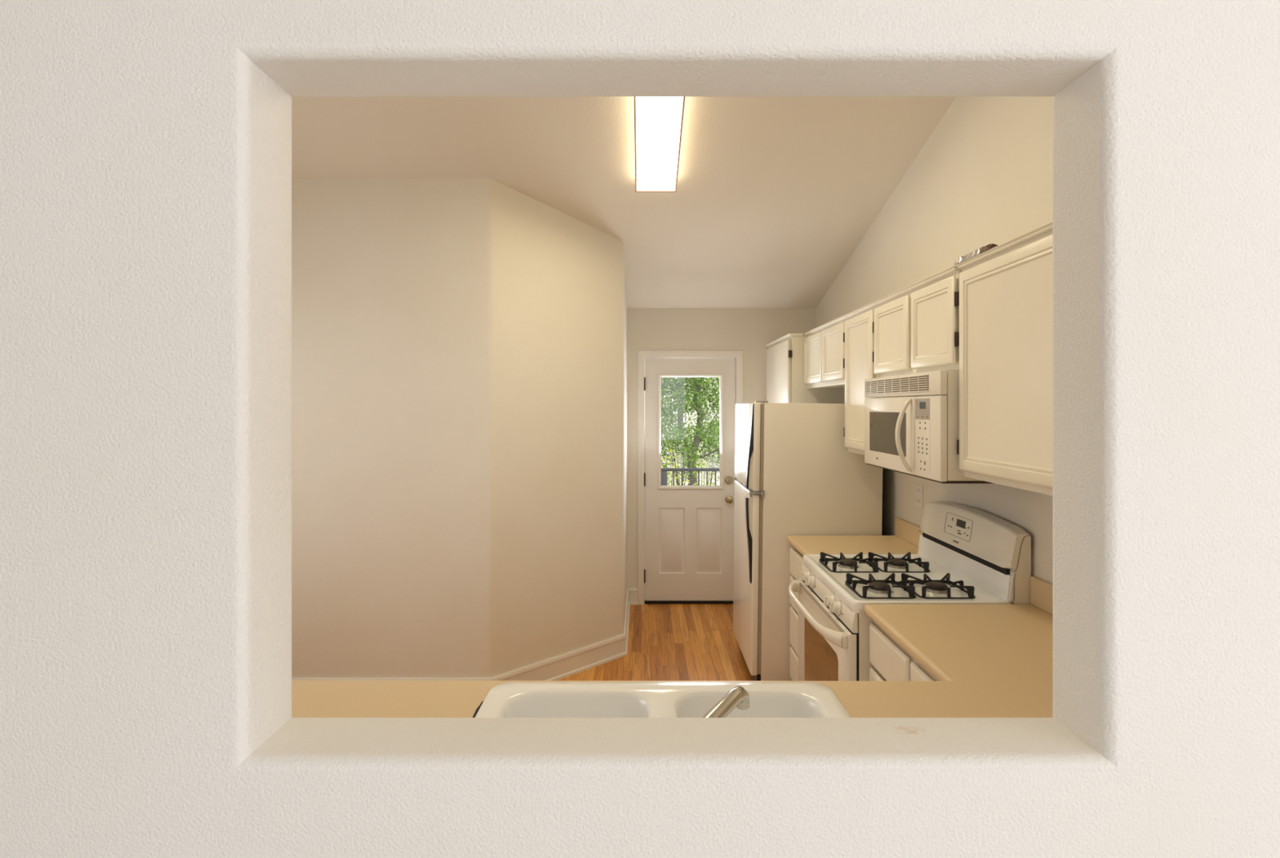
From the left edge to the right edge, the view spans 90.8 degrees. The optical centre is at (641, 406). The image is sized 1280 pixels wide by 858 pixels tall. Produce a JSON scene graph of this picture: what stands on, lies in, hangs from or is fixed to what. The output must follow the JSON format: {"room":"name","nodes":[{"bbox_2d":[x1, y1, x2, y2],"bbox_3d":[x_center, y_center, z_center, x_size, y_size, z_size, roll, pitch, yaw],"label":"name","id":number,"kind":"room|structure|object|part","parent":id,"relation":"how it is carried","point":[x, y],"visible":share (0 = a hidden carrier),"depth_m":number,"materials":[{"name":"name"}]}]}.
{"room":"living room","nodes":[
{"label":"living room","id":0,"kind":"room"},
{"bbox_2d":[291,177,626,677],"bbox_3d":[-1.408,0.185,4.377,2.584,2.910,1.745,0,0,0],"label":"wall","id":1,"kind":"structure","parent":0,"point":[459,345],"depth_m":3.50,"materials":[{"name":"paint"}]},
{"bbox_2d":[291,587,630,680],"bbox_3d":[-1.057,1.572,3.953,3.069,0.136,1.039,0,0,-35],"label":"baseboard","id":2,"kind":"structure","parent":1,"relation":"attached to","point":[557,668],"depth_m":3.82,"materials":[{"name":"paint"}]},
{"bbox_2d":[291,96,956,308],"bbox_3d":[-0.575,-1.397,3.205,4.250,1.225,4.327,0,0,0],"label":"ceiling","id":3,"kind":"structure","parent":0,"point":[774,196],"depth_m":3.39,"materials":[{"name":"beige paint"}]},
{"bbox_2d":[633,96,684,191],"bbox_3d":[0.081,-1.377,2.914,0.228,0.374,1.189,0,0,0],"label":"ceiling light","id":4,"kind":"object","parent":3,"relation":"attached to","point":[658,120],"visible":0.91,"depth_m":3.09,"materials":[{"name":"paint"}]},
{"bbox_2d":[0,0,1279,857],"bbox_3d":[-0.100,-0.133,0.974,7.000,3.545,0.137,0,0,0],"label":"wall","id":5,"kind":"structure","parent":0,"point":[145,145],"depth_m":0.91,"materials":[{"name":"paint"}]},
{"bbox_2d":[557,604,752,680],"bbox_3d":[-0.575,1.670,3.205,4.250,0.060,4.327,0,0,0],"label":"floor","id":6,"kind":"structure","parent":0,"point":[666,642],"depth_m":4.28,"materials":[{"name":"brown wood"}]},
{"bbox_2d":[789,546,803,680],"bbox_3d":[1.141,1.203,3.328,0.616,0.874,0.469,0,0,0],"label":"base cabinet","id":7,"kind":"object","parent":6,"relation":"on","point":[796,558],"visible":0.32,"depth_m":3.44,"materials":[{"name":"paint"}]},
{"bbox_3d":[0.845,1.433,3.329,0.025,0.174,0.447,0,0,0],"label":"drawer","id":8,"kind":"part","parent":7,"relation":"part of","materials":[{"name":"paint"}]},
{"bbox_3d":[0.845,1.228,3.329,0.025,0.212,0.447,0,0,0],"label":"drawer","id":9,"kind":"part","parent":7,"relation":"part of","materials":[{"name":"paint"}]},
{"bbox_3d":[0.845,1.030,3.329,0.025,0.160,0.447,0,0,0],"label":"drawer","id":10,"kind":"part","parent":7,"relation":"part of","materials":[{"name":"paint"}]},
{"bbox_3d":[0.845,0.863,3.329,0.025,0.150,0.447,0,0,0],"label":"drawer","id":11,"kind":"part","parent":7,"relation":"part of","materials":[{"name":"paint"}]},
{"bbox_2d":[786,516,922,555],"bbox_3d":[1.136,0.693,3.328,0.628,0.142,0.470,0,0,0],"label":"countertop","id":12,"kind":"structure","parent":7,"relation":"on","point":[905,540],"depth_m":3.34,"materials":[{"name":"beige laminate"}]},
{"bbox_2d":[765,333,844,404],"bbox_3d":[1.238,0.564,4.819,0.421,2.152,0.853,0,0,0],"label":"pantry cabinet","id":13,"kind":"object","parent":6,"relation":"on","point":[784,354],"visible":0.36,"depth_m":4.41,"materials":[{"name":"paint"}]},
{"bbox_3d":[1.043,-0.504,4.829,0.022,0.016,0.833,0,0,0],"label":"crown molding","id":14,"kind":"part","parent":13,"relation":"part of","materials":[{"name":"paint"}]},
{"bbox_3d":[1.040,0.083,4.807,0.025,1.115,0.766,0,0,0],"label":"door","id":15,"kind":"part","parent":13,"relation":"part of","materials":[{"name":"paint"}]},
{"bbox_2d":[733,400,883,680],"bbox_3d":[0.984,0.807,3.934,0.780,1.670,0.725,1,0,0],"label":"refrigerator","id":16,"kind":"object","parent":6,"relation":"on","point":[796,474],"visible":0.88,"depth_m":3.58,"materials":[{"name":"white metal"}]},
{"bbox_3d":[0.648,1.014,3.939,0.038,1.029,0.714,1,0,0],"label":"door","id":17,"kind":"part","parent":16,"relation":"part of","materials":[{"name":"white metal"}]},
{"bbox_3d":[0.658,0.229,3.939,0.038,0.506,0.714,1,0,0],"label":"freezer door","id":18,"kind":"part","parent":16,"relation":"part of","materials":[{"name":"white metal"}]},
{"bbox_3d":[0.613,0.761,3.607,0.036,0.484,0.034,1,0,0],"label":"handle","id":19,"kind":"part","parent":16,"relation":"part of","materials":[{"name":"black plastic"}]},
{"bbox_3d":[0.620,0.225,3.607,0.036,0.483,0.034,1,0,0],"label":"handle","id":20,"kind":"part","parent":16,"relation":"part of","materials":[{"name":"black plastic"}]},
{"bbox_3d":[0.621,0.637,3.609,0.027,0.235,0.026,1,0,0],"label":"handle mount","id":21,"kind":"part","parent":16,"relation":"part of","materials":[{"name":"white plastic"}]},
{"bbox_3d":[0.625,0.355,3.609,0.027,0.222,0.026,1,0,0],"label":"handle mount","id":22,"kind":"part","parent":16,"relation":"part of","materials":[{"name":"white plastic"}]},
{"bbox_3d":[1.371,0.800,3.939,0.008,1.560,0.674,1,0,0],"label":"panel","id":23,"kind":"part","parent":16,"relation":"part of","materials":[{"name":"black plastic"}]},
{"bbox_2d":[869,622,937,680],"bbox_3d":[1.141,1.203,2.006,0.616,0.874,0.632,0,0,0],"label":"base cabinet","id":24,"kind":"object","parent":6,"relation":"on","point":[891,661],"visible":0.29,"depth_m":2.12,"materials":[{"name":"paint"}]},
{"bbox_3d":[0.845,1.232,2.151,0.025,0.556,0.331,0,0,0],"label":"door","id":25,"kind":"part","parent":24,"relation":"part of","materials":[{"name":"paint"}]},
{"bbox_3d":[0.845,0.866,2.151,0.025,0.148,0.331,0,0,0],"label":"drawer","id":26,"kind":"part","parent":24,"relation":"part of","materials":[{"name":"paint"}]},
{"bbox_3d":[0.845,0.866,1.835,0.025,0.148,0.261,0,0,0],"label":"drawer","id":27,"kind":"part","parent":24,"relation":"part of","materials":[{"name":"paint"}]},
{"bbox_2d":[788,501,1031,680],"bbox_3d":[1.057,1.036,2.708,0.758,1.207,0.765,0,0,0],"label":"gas range","id":28,"kind":"object","parent":6,"relation":"on","point":[991,554],"depth_m":2.56,"materials":[{"name":"white metal"}]},
{"bbox_3d":[0.771,0.797,2.955,0.033,0.057,0.058,0,0,0],"label":"control knob","id":29,"kind":"part","parent":28,"relation":"part of","materials":[{"name":"white plastic"}]},
{"bbox_3d":[0.771,0.797,2.875,0.033,0.057,0.058,0,0,0],"label":"control knob","id":30,"kind":"part","parent":28,"relation":"part of","materials":[{"name":"white plastic"}]},
{"bbox_3d":[0.723,0.870,2.708,0.090,0.058,0.748,0,0,0],"label":"handle","id":31,"kind":"part","parent":28,"relation":"part of","materials":[{"name":"white plastic"}]},
{"bbox_3d":[0.781,1.133,2.708,0.030,0.585,0.756,0,0,0],"label":"oven door","id":32,"kind":"part","parent":28,"relation":"part of","materials":[{"name":"white metal"}]},
{"bbox_3d":[0.789,0.800,2.708,0.022,0.075,0.758,0,0,0],"label":"control panel","id":33,"kind":"part","parent":28,"relation":"part of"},
{"bbox_3d":[0.771,0.797,2.580,0.033,0.057,0.058,0,0,0],"label":"control knob","id":34,"kind":"part","parent":28,"relation":"part of","materials":[{"name":"white plastic"}]},
{"bbox_3d":[0.771,0.797,2.500,0.033,0.057,0.058,0,0,0],"label":"control knob","id":35,"kind":"part","parent":28,"relation":"part of","materials":[{"name":"white plastic"}]},
{"bbox_3d":[0.938,0.710,2.862,0.084,0.026,0.084,0,0,0],"label":"burner","id":36,"kind":"part","parent":28,"relation":"part of","materials":[{"name":"black metal"}]},
{"bbox_3d":[0.938,0.719,2.862,0.089,0.010,0.089,0,0,0],"label":"burner","id":37,"kind":"part","parent":28,"relation":"part of","materials":[{"name":"metal"}]},
{"bbox_3d":[0.938,0.702,2.862,0.216,0.044,0.216,0,0,0],"label":"burner grate","id":38,"kind":"part","parent":28,"relation":"part of","materials":[{"name":"black metal"}]},
{"bbox_3d":[0.938,0.710,2.487,0.084,0.026,0.084,0,0,0],"label":"burner","id":39,"kind":"part","parent":28,"relation":"part of","materials":[{"name":"black metal"}]},
{"bbox_3d":[0.938,0.719,2.487,0.089,0.010,0.089,0,0,0],"label":"burner","id":40,"kind":"part","parent":28,"relation":"part of","materials":[{"name":"metal"}]},
{"bbox_3d":[0.938,0.702,2.487,0.216,0.044,0.216,0,0,0],"label":"burner grate","id":41,"kind":"part","parent":28,"relation":"part of","materials":[{"name":"black metal"}]},
{"bbox_3d":[1.163,0.719,2.862,0.089,0.010,0.089,0,0,0],"label":"burner","id":42,"kind":"part","parent":28,"relation":"part of","materials":[{"name":"metal"}]},
{"bbox_3d":[1.163,0.710,2.862,0.084,0.026,0.084,0,0,0],"label":"burner","id":43,"kind":"part","parent":28,"relation":"part of","materials":[{"name":"black metal"}]},
{"bbox_3d":[1.163,0.702,2.862,0.216,0.044,0.216,0,0,0],"label":"burner grate","id":44,"kind":"part","parent":28,"relation":"part of","materials":[{"name":"black metal"}]},
{"bbox_2d":[803,553,1011,613],"bbox_3d":[1.081,0.740,2.708,0.596,0.044,0.760,0,0,0],"label":"cooktop","id":45,"kind":"object","parent":28,"relation":"in","point":[833,583],"depth_m":2.58,"materials":[{"name":"white metal"}]},
{"bbox_3d":[1.163,0.710,2.487,0.084,0.026,0.084,0,0,0],"label":"burner","id":46,"kind":"part","parent":28,"relation":"part of","materials":[{"name":"black metal"}]},
{"bbox_3d":[1.163,0.719,2.487,0.089,0.010,0.089,0,0,0],"label":"burner","id":47,"kind":"part","parent":28,"relation":"part of","materials":[{"name":"metal"}]},
{"bbox_3d":[1.163,0.702,2.487,0.216,0.044,0.216,0,0,0],"label":"burner grate","id":48,"kind":"part","parent":28,"relation":"part of","materials":[{"name":"black metal"}]},
{"bbox_3d":[-0.871,1.203,1.356,3.454,0.874,0.624,0,0,0],"label":"base cabinet","id":49,"kind":"object","parent":6,"relation":"on","visible":0},
{"bbox_2d":[291,576,1053,717],"bbox_3d":[-0.575,0.693,1.683,4.048,0.142,1.280,0,0,0],"label":"countertop","id":50,"kind":"structure","parent":49,"relation":"on","point":[986,660],"depth_m":1.67,"materials":[{"name":"beige laminate"}]},
{"bbox_2d":[472,682,850,717],"bbox_3d":[0.045,0.810,1.367,0.880,0.194,0.545,0,0,0],"label":"sink","id":51,"kind":"object","parent":50,"relation":"in","point":[508,700],"visible":0.19,"depth_m":1.57,"materials":[{"name":"white ceramic"}]},
{"bbox_2d":[702,685,750,717],"bbox_3d":[0.120,0.656,1.207,0.386,0.113,0.172,0,0,-37],"label":"faucet","id":52,"kind":"object","parent":50,"relation":"on","point":[738,697],"visible":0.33,"depth_m":1.31,"materials":[{"name":"silver metal"}]},
{"bbox_2d":[626,308,815,601],"bbox_3d":[0.667,0.412,5.309,1.566,2.456,0.120,0,0,0],"label":"wall","id":53,"kind":"structure","parent":0,"point":[749,331],"depth_m":5.25,"materials":[{"name":"paint"}]},
{"bbox_2d":[629,587,637,604],"bbox_3d":[-0.066,1.572,5.237,0.069,0.136,0.024,0,0,0],"label":"baseboard","id":54,"kind":"structure","parent":53,"relation":"attached to","point":[633,591],"depth_m":5.24,"materials":[{"name":"paint"}]},
{"bbox_2d":[644,600,733,604],"bbox_3d":[0.408,1.629,5.309,0.762,0.021,0.120,0,0,0],"label":"trim","id":55,"kind":"structure","parent":53,"relation":"attached to","point":[646,602],"depth_m":5.25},
{"bbox_2d":[644,358,735,600],"bbox_3d":[0.404,0.605,5.252,0.762,2.022,0.107,0,0,0],"label":"door","id":56,"kind":"structure","parent":53,"relation":"in","point":[689,530],"depth_m":5.26,"materials":[{"name":"paint"}]},
{"bbox_3d":[0.255,1.117,5.268,0.216,0.547,0.009,0,0,0],"label":"panel","id":57,"kind":"part","parent":56,"relation":"part of","materials":[{"name":"paint"}]},
{"bbox_3d":[0.411,0.206,5.271,0.544,0.960,0.044,0,0,0],"label":"glass frame","id":58,"kind":"part","parent":56,"relation":"part of","materials":[{"name":"glass"}]},
{"bbox_3d":[0.564,1.117,5.268,0.216,0.547,0.009,0,0,0],"label":"panel","id":59,"kind":"part","parent":56,"relation":"part of","materials":[{"name":"paint"}]},
{"bbox_3d":[0.731,0.769,5.231,0.066,0.066,0.065,0,0,0],"label":"knob","id":60,"kind":"part","parent":56,"relation":"part of","materials":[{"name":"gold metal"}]},
{"bbox_2d":[637,350,743,604],"bbox_3d":[0.408,0.585,5.301,0.879,2.110,0.137,0,0,0],"label":"trim","id":61,"kind":"structure","parent":53,"relation":"attached to","point":[738,355],"depth_m":5.24,"materials":[{"name":"paint"}]},
{"bbox_2d":[815,96,1053,583],"bbox_3d":[1.500,-0.135,3.146,0.100,3.550,4.207,0,0,0],"label":"wall","id":62,"kind":"structure","parent":0,"point":[983,176],"depth_m":2.85,"materials":[{"name":"paint"}]},
{"bbox_2d":[803,315,848,388],"bbox_3d":[1.290,-0.320,3.965,0.319,0.384,0.890,0,0,0],"label":"upper cabinet","id":63,"kind":"object","parent":62,"relation":"attached to","point":[824,344],"visible":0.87,"depth_m":3.90,"materials":[{"name":"paint"}]},
{"bbox_3d":[1.142,-0.318,4.181,0.025,0.321,0.429,0,0,0],"label":"door","id":64,"kind":"part","parent":63,"relation":"part of","materials":[{"name":"paint"}]},
{"bbox_3d":[1.144,-0.504,3.970,0.022,0.016,0.880,0,0,0],"label":"crown molding","id":65,"kind":"part","parent":63,"relation":"part of","materials":[{"name":"paint"}]},
{"bbox_3d":[1.142,-0.318,3.748,0.025,0.321,0.415,0,0,0],"label":"door","id":66,"kind":"part","parent":63,"relation":"part of","materials":[{"name":"paint"}]},
{"bbox_2d":[844,302,877,454],"bbox_3d":[1.290,-0.131,3.312,0.319,0.762,0.447,0,0,0],"label":"upper cabinet","id":67,"kind":"object","parent":62,"relation":"attached to","point":[859,334],"visible":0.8,"depth_m":3.33,"materials":[{"name":"paint"}]},
{"bbox_3d":[1.144,-0.504,3.308,0.022,0.016,0.440,0,0,0],"label":"crown molding","id":68,"kind":"part","parent":67,"relation":"part of","materials":[{"name":"paint"}]},
{"bbox_2d":[894,516,922,546],"bbox_3d":[1.440,0.674,3.328,0.020,0.104,0.470,0,0,0],"label":"backsplash","id":69,"kind":"structure","parent":62,"relation":"attached to","point":[908,531],"depth_m":3.39,"materials":[{"name":"beige laminate"}]},
{"bbox_2d":[872,266,962,377],"bbox_3d":[1.290,-0.324,2.680,0.319,0.376,0.831,0,0,0],"label":"upper cabinet","id":70,"kind":"object","parent":62,"relation":"attached to","point":[916,326],"visible":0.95,"depth_m":2.58,"materials":[{"name":"paint"}]},
{"bbox_3d":[1.142,-0.318,2.880,0.025,0.321,0.389,0,0,0],"label":"door","id":71,"kind":"part","parent":70,"relation":"part of","materials":[{"name":"paint"}]},
{"bbox_3d":[1.144,-0.504,2.691,0.022,0.016,0.790,0,0,0],"label":"crown molding","id":72,"kind":"part","parent":70,"relation":"part of","materials":[{"name":"paint"}]},
{"bbox_2d":[864,368,992,483],"bbox_3d":[1.230,0.071,2.653,0.438,0.410,0.774,0,0,0],"label":"microwave oven","id":73,"kind":"object","parent":70,"relation":"attached to","point":[912,420],"visible":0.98,"depth_m":2.47,"materials":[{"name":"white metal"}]},
{"bbox_3d":[1.087,0.115,2.764,0.026,0.310,0.551,0,0,0],"label":"door","id":74,"kind":"part","parent":73,"relation":"part of","materials":[{"name":"white plastic"}]},
{"bbox_3d":[1.046,0.112,2.512,0.070,0.288,0.021,0,0,0],"label":"handle","id":75,"kind":"part","parent":73,"relation":"part of","materials":[{"name":"white plastic"}]},
{"bbox_3d":[1.087,-0.088,2.653,0.026,0.089,0.774,0,0,0],"label":"vent panel","id":76,"kind":"part","parent":73,"relation":"part of","materials":[{"name":"white plastic"}]},
{"bbox_3d":[1.074,0.008,2.413,0.002,0.080,0.130,0,0,0],"label":"display panel","id":77,"kind":"part","parent":73,"relation":"part of","materials":[{"name":"white plastic"}]},
{"bbox_3d":[1.087,0.115,2.376,0.026,0.310,0.220,0,0,0],"label":"control panel","id":78,"kind":"part","parent":73,"relation":"part of","materials":[{"name":"white plastic"}]},
{"bbox_3d":[1.142,-0.318,2.471,0.025,0.321,0.366,0,0,0],"label":"door","id":79,"kind":"part","parent":70,"relation":"part of","materials":[{"name":"paint"}]},
{"bbox_2d":[915,484,923,508],"bbox_3d":[1.445,0.465,3.283,0.009,0.114,0.074,0,0,0],"label":"wall outlet","id":80,"kind":"object","parent":62,"relation":"attached to","point":[919,489],"visible":1,"depth_m":3.27,"materials":[{"name":"plastic"}]},
{"bbox_2d":[955,221,1053,495],"bbox_3d":[1.290,-0.131,1.659,0.319,0.762,1.226,0,0,0],"label":"upper cabinet","id":81,"kind":"object","parent":62,"relation":"attached to","point":[1006,290],"visible":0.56,"depth_m":1.95,"materials":[{"name":"paint"}]},
{"bbox_2d":[954,243,998,264],"bbox_3d":[1.152,-0.527,2.169,0.044,0.029,0.227,0,0,0],"label":"packet","id":82,"kind":"object","parent":81,"relation":"on","point":[983,249],"visible":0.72,"depth_m":2.14,"materials":[{"name":"silver metal"}]},
{"bbox_3d":[1.144,-0.504,1.658,0.022,0.016,1.224,0,0,0],"label":"crown molding","id":83,"kind":"part","parent":81,"relation":"part of","materials":[{"name":"paint"}]},
{"bbox_2d":[1030,576,1053,614],"bbox_3d":[1.440,0.674,1.692,0.020,0.104,1.260,0,0,0],"label":"backsplash","id":84,"kind":"structure","parent":62,"relation":"attached to","point":[1041,590],"depth_m":2.25,"materials":[{"name":"beige laminate"}]},
{"label":"outside","id":85,"kind":"structure","parent":0,"visible":0},
{"bbox_3d":[1.000,1.730,6.735,10.000,0.100,2.730,0,0,0],"label":"deck","id":86,"kind":"object","parent":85,"visible":0},
{"bbox_2d":[661,467,719,485],"bbox_3d":[1.000,1.224,7.900,8.000,0.912,0.080,0,0,0],"label":"deck railing","id":87,"kind":"object","parent":86,"relation":"on","point":[664,470],"visible":0.02,"depth_m":7.88,"materials":[{"name":"paint"}]},
{"bbox_3d":[0.285,1.243,7.900,0.080,0.874,0.080,0,0,0],"label":"post","id":88,"kind":"part","parent":87,"relation":"part of","materials":[{"name":"paint"}]},
{"bbox_3d":[1.000,0.786,7.900,8.000,0.037,0.050,0,0,0],"label":"rail","id":89,"kind":"part","parent":87,"relation":"part of","materials":[{"name":"paint"}]},
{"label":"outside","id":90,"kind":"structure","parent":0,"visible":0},
{"bbox_2d":[661,377,719,485],"bbox_3d":[1.000,-0.447,29.100,30.000,5.666,42.000,0,0,0],"label":"sky","id":91,"kind":"structure","parent":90,"point":[717,482],"depth_m":15.88,"materials":[{"name":"white"}]},
{"bbox_2d":[661,422,673,484],"bbox_3d":[0.145,0.964,12.387,1.042,1.958,0.883,0,0,0],"label":"shrub","id":92,"kind":"object","parent":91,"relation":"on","point":[664,454],"visible":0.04,"depth_m":12.40,"materials":[{"name":"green plant"}]},
{"bbox_2d":[661,378,675,466],"bbox_3d":[-0.109,-0.305,13.547,1.724,4.152,1.792,0,0,0],"label":"shade tree","id":93,"kind":"object","parent":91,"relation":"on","point":[661,379],"visible":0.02,"depth_m":13.58,"materials":[{"name":"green plant"}]},
{"bbox_2d":[661,448,689,485],"bbox_3d":[0.343,1.465,9.191,0.705,1.747,0.665,0,0,39],"label":"shrub","id":94,"kind":"object","parent":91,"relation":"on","point":[674,464],"visible":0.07,"depth_m":9.21,"materials":[{"name":"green plant"}]},
{"bbox_2d":[663,424,700,485],"bbox_3d":[0.813,1.129,12.700,0.820,1.596,0.698,0,0,0],"label":"shrub","id":95,"kind":"object","parent":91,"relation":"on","point":[677,473],"visible":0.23,"depth_m":12.66,"materials":[{"name":"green plant"}]},
{"bbox_2d":[661,377,711,438],"bbox_3d":[1.099,-2.391,17.920,4.576,6.856,3.773,0,0,0],"label":"tree","id":96,"kind":"object","parent":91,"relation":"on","point":[685,414],"visible":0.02,"depth_m":17.97,"materials":[{"name":"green plant"}]},
{"bbox_2d":[661,377,719,485],"bbox_3d":[0.718,0.324,11.008,2.655,3.860,1.622,0,0,5],"label":"tree","id":97,"kind":"object","parent":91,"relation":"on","point":[695,403],"visible":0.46,"depth_m":10.90,"materials":[{"name":"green plant"}]},
{"bbox_2d":[677,377,719,464],"bbox_3d":[2.026,-0.818,14.200,2.620,4.853,2.283,0,0,0],"label":"tree","id":98,"kind":"object","parent":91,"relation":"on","point":[682,377],"visible":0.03,"depth_m":13.92,"materials":[{"name":"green plant"}]},
{"bbox_2d":[686,452,715,485],"bbox_3d":[0.919,1.488,9.747,0.518,1.575,0.430,0,0,0],"label":"shrub","id":99,"kind":"object","parent":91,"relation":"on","point":[704,462],"visible":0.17,"depth_m":9.74,"materials":[{"name":"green plant"}]},
{"bbox_2d":[705,418,719,485],"bbox_3d":[1.749,0.973,12.498,1.040,1.658,0.870,0,0,0],"label":"tree","id":100,"kind":"object","parent":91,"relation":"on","point":[709,459],"visible":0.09,"depth_m":12.47,"materials":[{"name":"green plant"}]}
]}

